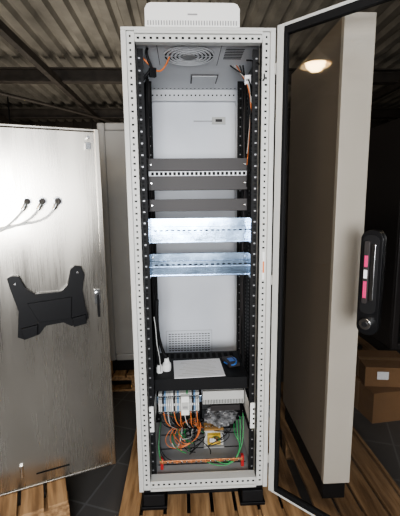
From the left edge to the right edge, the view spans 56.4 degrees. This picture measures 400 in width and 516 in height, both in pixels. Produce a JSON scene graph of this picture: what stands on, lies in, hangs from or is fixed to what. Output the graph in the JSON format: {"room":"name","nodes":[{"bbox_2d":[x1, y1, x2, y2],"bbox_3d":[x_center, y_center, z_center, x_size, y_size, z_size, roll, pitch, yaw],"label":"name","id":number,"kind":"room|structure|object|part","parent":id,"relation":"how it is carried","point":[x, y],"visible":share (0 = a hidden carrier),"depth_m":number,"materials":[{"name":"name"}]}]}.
{"room":"warehouse","nodes":[
{"label":"warehouse","id":0,"kind":"room"},
{"bbox_2d":[0,119,388,253],"bbox_3d":[-0.432,-2.293,10.394,14.000,4.450,0.240,-1,9,-3],"label":"wall","id":1,"kind":"structure","parent":0,"point":[92,124],"depth_m":10.28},
{"bbox_2d":[0,0,399,121],"bbox_3d":[-0.025,-2.611,2.171,14.490,0.370,16.400,-1,9,-3],"label":"ceiling","id":2,"kind":"structure","parent":0,"point":[62,33],"depth_m":5.03,"materials":[{"name":"grey metal"}]},
{"bbox_2d":[0,19,399,123],"bbox_3d":[-0.065,-2.215,2.232,14.000,0.270,15.800,-1,9,-3],"label":"ceiling beam","id":3,"kind":"structure","parent":0,"point":[41,73],"depth_m":5.72,"materials":[{"name":"black metal"}]},
{"bbox_2d":[0,91,118,122],"bbox_3d":[-2.608,-2.639,6.545,0.437,0.148,7.139,5,11,31],"label":"conduit","id":4,"kind":"object","parent":3,"relation":"attached to","point":[1,93],"visible":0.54,"depth_m":6.33,"materials":[{"name":"grey metal"}]},
{"bbox_2d":[17,253,399,515],"bbox_3d":[-0.026,1.226,2.784,14.000,0.100,16.000,-1,9,-3],"label":"floor","id":5,"kind":"structure","parent":0,"point":[97,492],"depth_m":2.29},
{"bbox_2d":[0,478,69,515],"bbox_3d":[-1.066,1.211,1.840,0.760,0.250,0.610,-5,10,-24],"label":"wooden pallet","id":6,"kind":"object","parent":5,"relation":"on","point":[33,502],"visible":0.38,"depth_m":1.70,"materials":[{"name":"brown wood"}]},
{"bbox_2d":[0,123,115,496],"bbox_3d":[-0.907,0.252,1.780,0.864,1.660,0.438,-5,10,-24],"label":"panel","id":7,"kind":"object","parent":6,"relation":"on","point":[57,416],"visible":1,"depth_m":1.69,"materials":[{"name":"silver metal"}]},
{"bbox_2d":[111,361,134,391],"bbox_3d":[-0.546,0.985,3.557,0.840,0.143,0.850,-1,9,-3],"label":"wooden pallet","id":8,"kind":"object","parent":5,"relation":"on","point":[119,374],"visible":0.06,"depth_m":3.15,"materials":[{"name":"brown wood"}]},
{"bbox_2d":[97,123,133,369],"bbox_3d":[-0.497,-0.089,3.366,0.600,2.037,0.753,-1,9,-3],"label":"tall cabinet","id":9,"kind":"object","parent":8,"relation":"on","point":[111,135],"visible":0.28,"depth_m":3.00,"materials":[{"name":"grey metal"}]},
{"bbox_2d":[119,416,309,515],"bbox_3d":[0.043,1.174,2.333,0.900,0.143,1.280,-1,9,-3],"label":"wooden pallet","id":10,"kind":"object","parent":5,"relation":"on","point":[223,505],"visible":0.14,"depth_m":1.81,"materials":[{"name":"brown wood"}]},
{"bbox_2d":[120,0,391,515],"bbox_3d":[0.219,0.120,1.785,1.039,2.105,1.243,-1,9,-3],"label":"tall cabinet","id":11,"kind":"object","parent":10,"relation":"on","point":[197,106],"depth_m":1.73,"materials":[{"name":"grey metal"}]},
{"bbox_2d":[157,390,200,414],"bbox_3d":[-0.106,0.739,1.904,0.231,0.110,0.079,-1,9,-3],"label":"terminal blocks","id":12,"kind":"object","parent":11,"relation":"in","point":[183,401],"depth_m":1.89},
{"bbox_2d":[169,417,201,436],"bbox_3d":[-0.081,0.957,2.133,0.179,0.080,0.132,2,9,13],"label":"cables","id":13,"kind":"object","parent":11,"relation":"on","point":[174,425],"visible":0.3,"depth_m":2.10,"materials":[{"name":"plastic"}]},
{"bbox_2d":[144,2,239,27],"bbox_3d":[-0.041,-1.008,1.751,0.390,0.138,0.452,-1,9,-3],"label":"ventilation unit","id":14,"kind":"object","parent":11,"relation":"on","point":[157,14],"depth_m":1.53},
{"bbox_2d":[159,402,230,454],"bbox_3d":[-0.016,0.878,2.019,0.390,0.223,0.340,-1,9,-3],"label":"cables","id":15,"kind":"object","parent":11,"relation":"on","point":[179,426],"visible":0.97,"depth_m":1.93,"materials":[{"name":"orange plastic"}]},
{"bbox_3d":[-0.023,-0.920,1.833,0.540,0.018,0.700,-1,9,-3],"label":"roof fan plate","id":16,"kind":"part","parent":11,"relation":"part of","materials":[{"name":"grey metal"}]},
{"bbox_3d":[-0.012,0.036,1.986,0.600,2.000,0.800,-1,9,-3],"label":"frame","id":17,"kind":"part","parent":11,"relation":"part of","materials":[{"name":"white metal"}]},
{"bbox_3d":[-0.006,-0.353,1.690,0.462,0.086,0.182,-1,9,-3],"label":"blank rack panel","id":18,"kind":"part","parent":11,"relation":"part of","materials":[{"name":"grey metal"}]},
{"bbox_3d":[-0.007,-0.424,1.679,0.462,0.055,0.182,-1,9,-3],"label":"blank rack panel","id":19,"kind":"part","parent":11,"relation":"part of","materials":[{"name":"grey metal"}]},
{"bbox_3d":[-0.002,-0.122,1.686,0.460,0.112,0.098,-1,9,-3],"label":"din rail panel","id":20,"kind":"part","parent":11,"relation":"part of","materials":[{"name":"silver metal"}]},
{"bbox_3d":[-0.005,-0.242,1.708,0.462,0.056,0.182,-1,9,-3],"label":"blank rack panel","id":21,"kind":"part","parent":11,"relation":"part of","materials":[{"name":"grey metal"}]},
{"bbox_3d":[0.000,0.036,1.711,0.460,0.108,0.098,-1,9,-3],"label":"din rail panel","id":22,"kind":"part","parent":11,"relation":"part of","materials":[{"name":"silver metal"}]},
{"bbox_2d":[158,413,243,465],"bbox_3d":[0.010,0.915,1.875,0.433,0.222,0.103,-1,9,-3],"label":"wires","id":23,"kind":"object","parent":11,"relation":"attached to","point":[240,443],"visible":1,"depth_m":1.86,"materials":[{"name":"green plastic"}]},
{"bbox_2d":[154,348,248,392],"bbox_3d":[0.000,0.586,1.942,0.460,0.072,0.381,-1,9,-3],"label":"shelf","id":24,"kind":"object","parent":11,"relation":"attached to","point":[236,377],"visible":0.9,"depth_m":1.82,"materials":[{"name":"black metal"}]},
{"bbox_2d":[153,317,160,371],"bbox_3d":[-0.202,0.422,1.808,0.017,0.301,0.059,3,10,19],"label":"lead","id":25,"kind":"object","parent":24,"relation":"on","point":[153,317],"visible":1,"depth_m":1.78,"materials":[{"name":"grey"}]},
{"bbox_2d":[156,358,170,373],"bbox_3d":[-0.182,0.540,1.886,0.078,0.067,0.044,-8,12,-40],"label":"plug","id":26,"kind":"object","parent":24,"relation":"on","point":[166,365],"visible":0.94,"depth_m":1.88,"materials":[{"name":"white plastic"}]},
{"bbox_2d":[154,299,167,364],"bbox_3d":[-0.199,0.368,1.836,0.040,0.362,0.098,3,10,22],"label":"power cable","id":27,"kind":"object","parent":26,"relation":"attached to","point":[159,341],"visible":0.87,"depth_m":1.82,"materials":[{"name":"black plastic"}]},
{"bbox_2d":[173,358,224,378],"bbox_3d":[-0.009,0.566,1.919,0.250,0.003,0.200,-2,9,-5],"label":"printed document","id":28,"kind":"object","parent":24,"relation":"on","point":[196,368],"visible":1,"depth_m":1.91,"materials":[{"name":"white paper"}]},
{"bbox_2d":[222,355,239,367],"bbox_3d":[0.163,0.545,1.974,0.060,0.021,0.100,-4,10,-20],"label":"adapter","id":29,"kind":"object","parent":24,"relation":"on","point":[229,360],"visible":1,"depth_m":1.96,"materials":[{"name":"blue plastic"}]},
{"bbox_2d":[160,453,243,469],"bbox_3d":[0.010,1.014,1.853,0.417,0.059,0.032,-1,9,-3],"label":"copper busbar","id":30,"kind":"object","parent":11,"relation":"on","point":[241,459],"visible":1,"depth_m":1.84,"materials":[{"name":"brown metal"}]},
{"bbox_3d":[-0.002,0.999,2.150,0.480,0.008,0.660,-1,9,-3],"label":"gland plate","id":31,"kind":"part","parent":11,"relation":"part of","materials":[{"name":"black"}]},
{"bbox_2d":[143,47,264,186],"bbox_3d":[-0.005,-0.600,1.634,0.517,0.571,0.299,-1,9,-3],"label":"cables","id":32,"kind":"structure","parent":11,"relation":"attached to","point":[151,72],"depth_m":1.61,"materials":[{"name":"orange plastic"}]},
{"bbox_2d":[189,390,235,427],"bbox_3d":[0.067,0.890,2.248,0.331,0.171,0.125,4,10,25],"label":"supplies","id":33,"kind":"object","parent":11,"relation":"on","point":[200,404],"visible":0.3,"depth_m":2.25,"materials":[{"name":"black"}]},
{"bbox_2d":[203,423,223,448],"bbox_3d":[0.073,0.955,2.025,0.110,0.114,0.096,-1,9,-3],"label":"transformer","id":34,"kind":"object","parent":11,"relation":"on","point":[210,430],"visible":0.74,"depth_m":1.99,"materials":[{"name":"yellow"}]},
{"bbox_2d":[204,406,237,427],"bbox_3d":[0.113,0.839,2.013,0.186,0.114,0.140,-1,9,-3],"label":"plastic bag","id":35,"kind":"object","parent":34,"relation":"on","point":[219,419],"visible":0.78,"depth_m":1.97,"materials":[{"name":"plastic"}]},
{"bbox_2d":[202,388,243,410],"bbox_3d":[0.119,0.729,1.928,0.212,0.103,0.045,-1,9,-3],"label":"duct","id":36,"kind":"object","parent":11,"relation":"attached to","point":[218,399],"visible":0.99,"depth_m":1.91,"materials":[{"name":"grey plastic"}]},
{"bbox_3d":[0.536,0.125,1.393,0.600,2.000,0.026,8,12,42],"label":"door frame","id":37,"kind":"part","parent":11,"relation":"part of","materials":[{"name":"black"}]},
{"bbox_3d":[0.598,0.089,1.313,0.072,0.375,0.067,8,12,42],"label":"swing handle","id":38,"kind":"part","parent":11,"relation":"part of","materials":[{"name":"black plastic"}]},
{"bbox_2d":[269,382,399,515],"bbox_3d":[0.758,1.164,2.345,0.470,0.143,1.320,-1,9,-3],"label":"wooden pallet","id":39,"kind":"object","parent":5,"relation":"on","point":[370,505],"visible":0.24,"depth_m":1.91,"materials":[{"name":"brown wood"}]},
{"bbox_2d":[283,12,376,497],"bbox_3d":[0.631,0.053,1.984,0.145,2.166,0.730,-1,9,-3],"label":"enclosure","id":40,"kind":"object","parent":39,"relation":"on","point":[331,89],"visible":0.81,"depth_m":1.73,"materials":[{"name":"grey metal"}]},
{"bbox_2d":[357,335,376,349],"bbox_3d":[1.979,0.930,3.719,0.700,0.143,0.850,-1,9,-3],"label":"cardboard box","id":41,"kind":"object","parent":5,"relation":"on","point":[365,345],"visible":0.09,"depth_m":3.73,"materials":[{"name":"brown cardboard"}]},
{"bbox_2d":[358,118,399,353],"bbox_3d":[1.967,-0.177,3.520,0.600,2.107,0.753,-1,9,-3],"label":"tall cabinet","id":42,"kind":"object","parent":41,"relation":"on","point":[382,207],"visible":0.73,"depth_m":3.34,"materials":[{"name":"grey metal"}]},
{"bbox_3d":[1.983,-0.175,3.164,0.480,1.880,0.049,-1,9,-3],"label":"door","id":43,"kind":"part","parent":42,"relation":"part of","materials":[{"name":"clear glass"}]},
{"bbox_2d":[354,374,399,423],"bbox_3d":[1.428,1.027,2.872,0.482,0.231,0.400,-2,9,-9],"label":"cardboard box","id":44,"kind":"object","parent":5,"relation":"on","point":[377,404],"visible":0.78,"depth_m":2.67,"materials":[{"name":"brown cardboard"}]},
{"bbox_2d":[356,350,399,386],"bbox_3d":[1.385,0.838,2.846,0.342,0.149,0.329,0,9,6],"label":"cardboard box","id":45,"kind":"object","parent":44,"relation":"on","point":[376,368],"visible":0.94,"depth_m":2.72,"materials":[{"name":"brown cardboard"}]}
]}

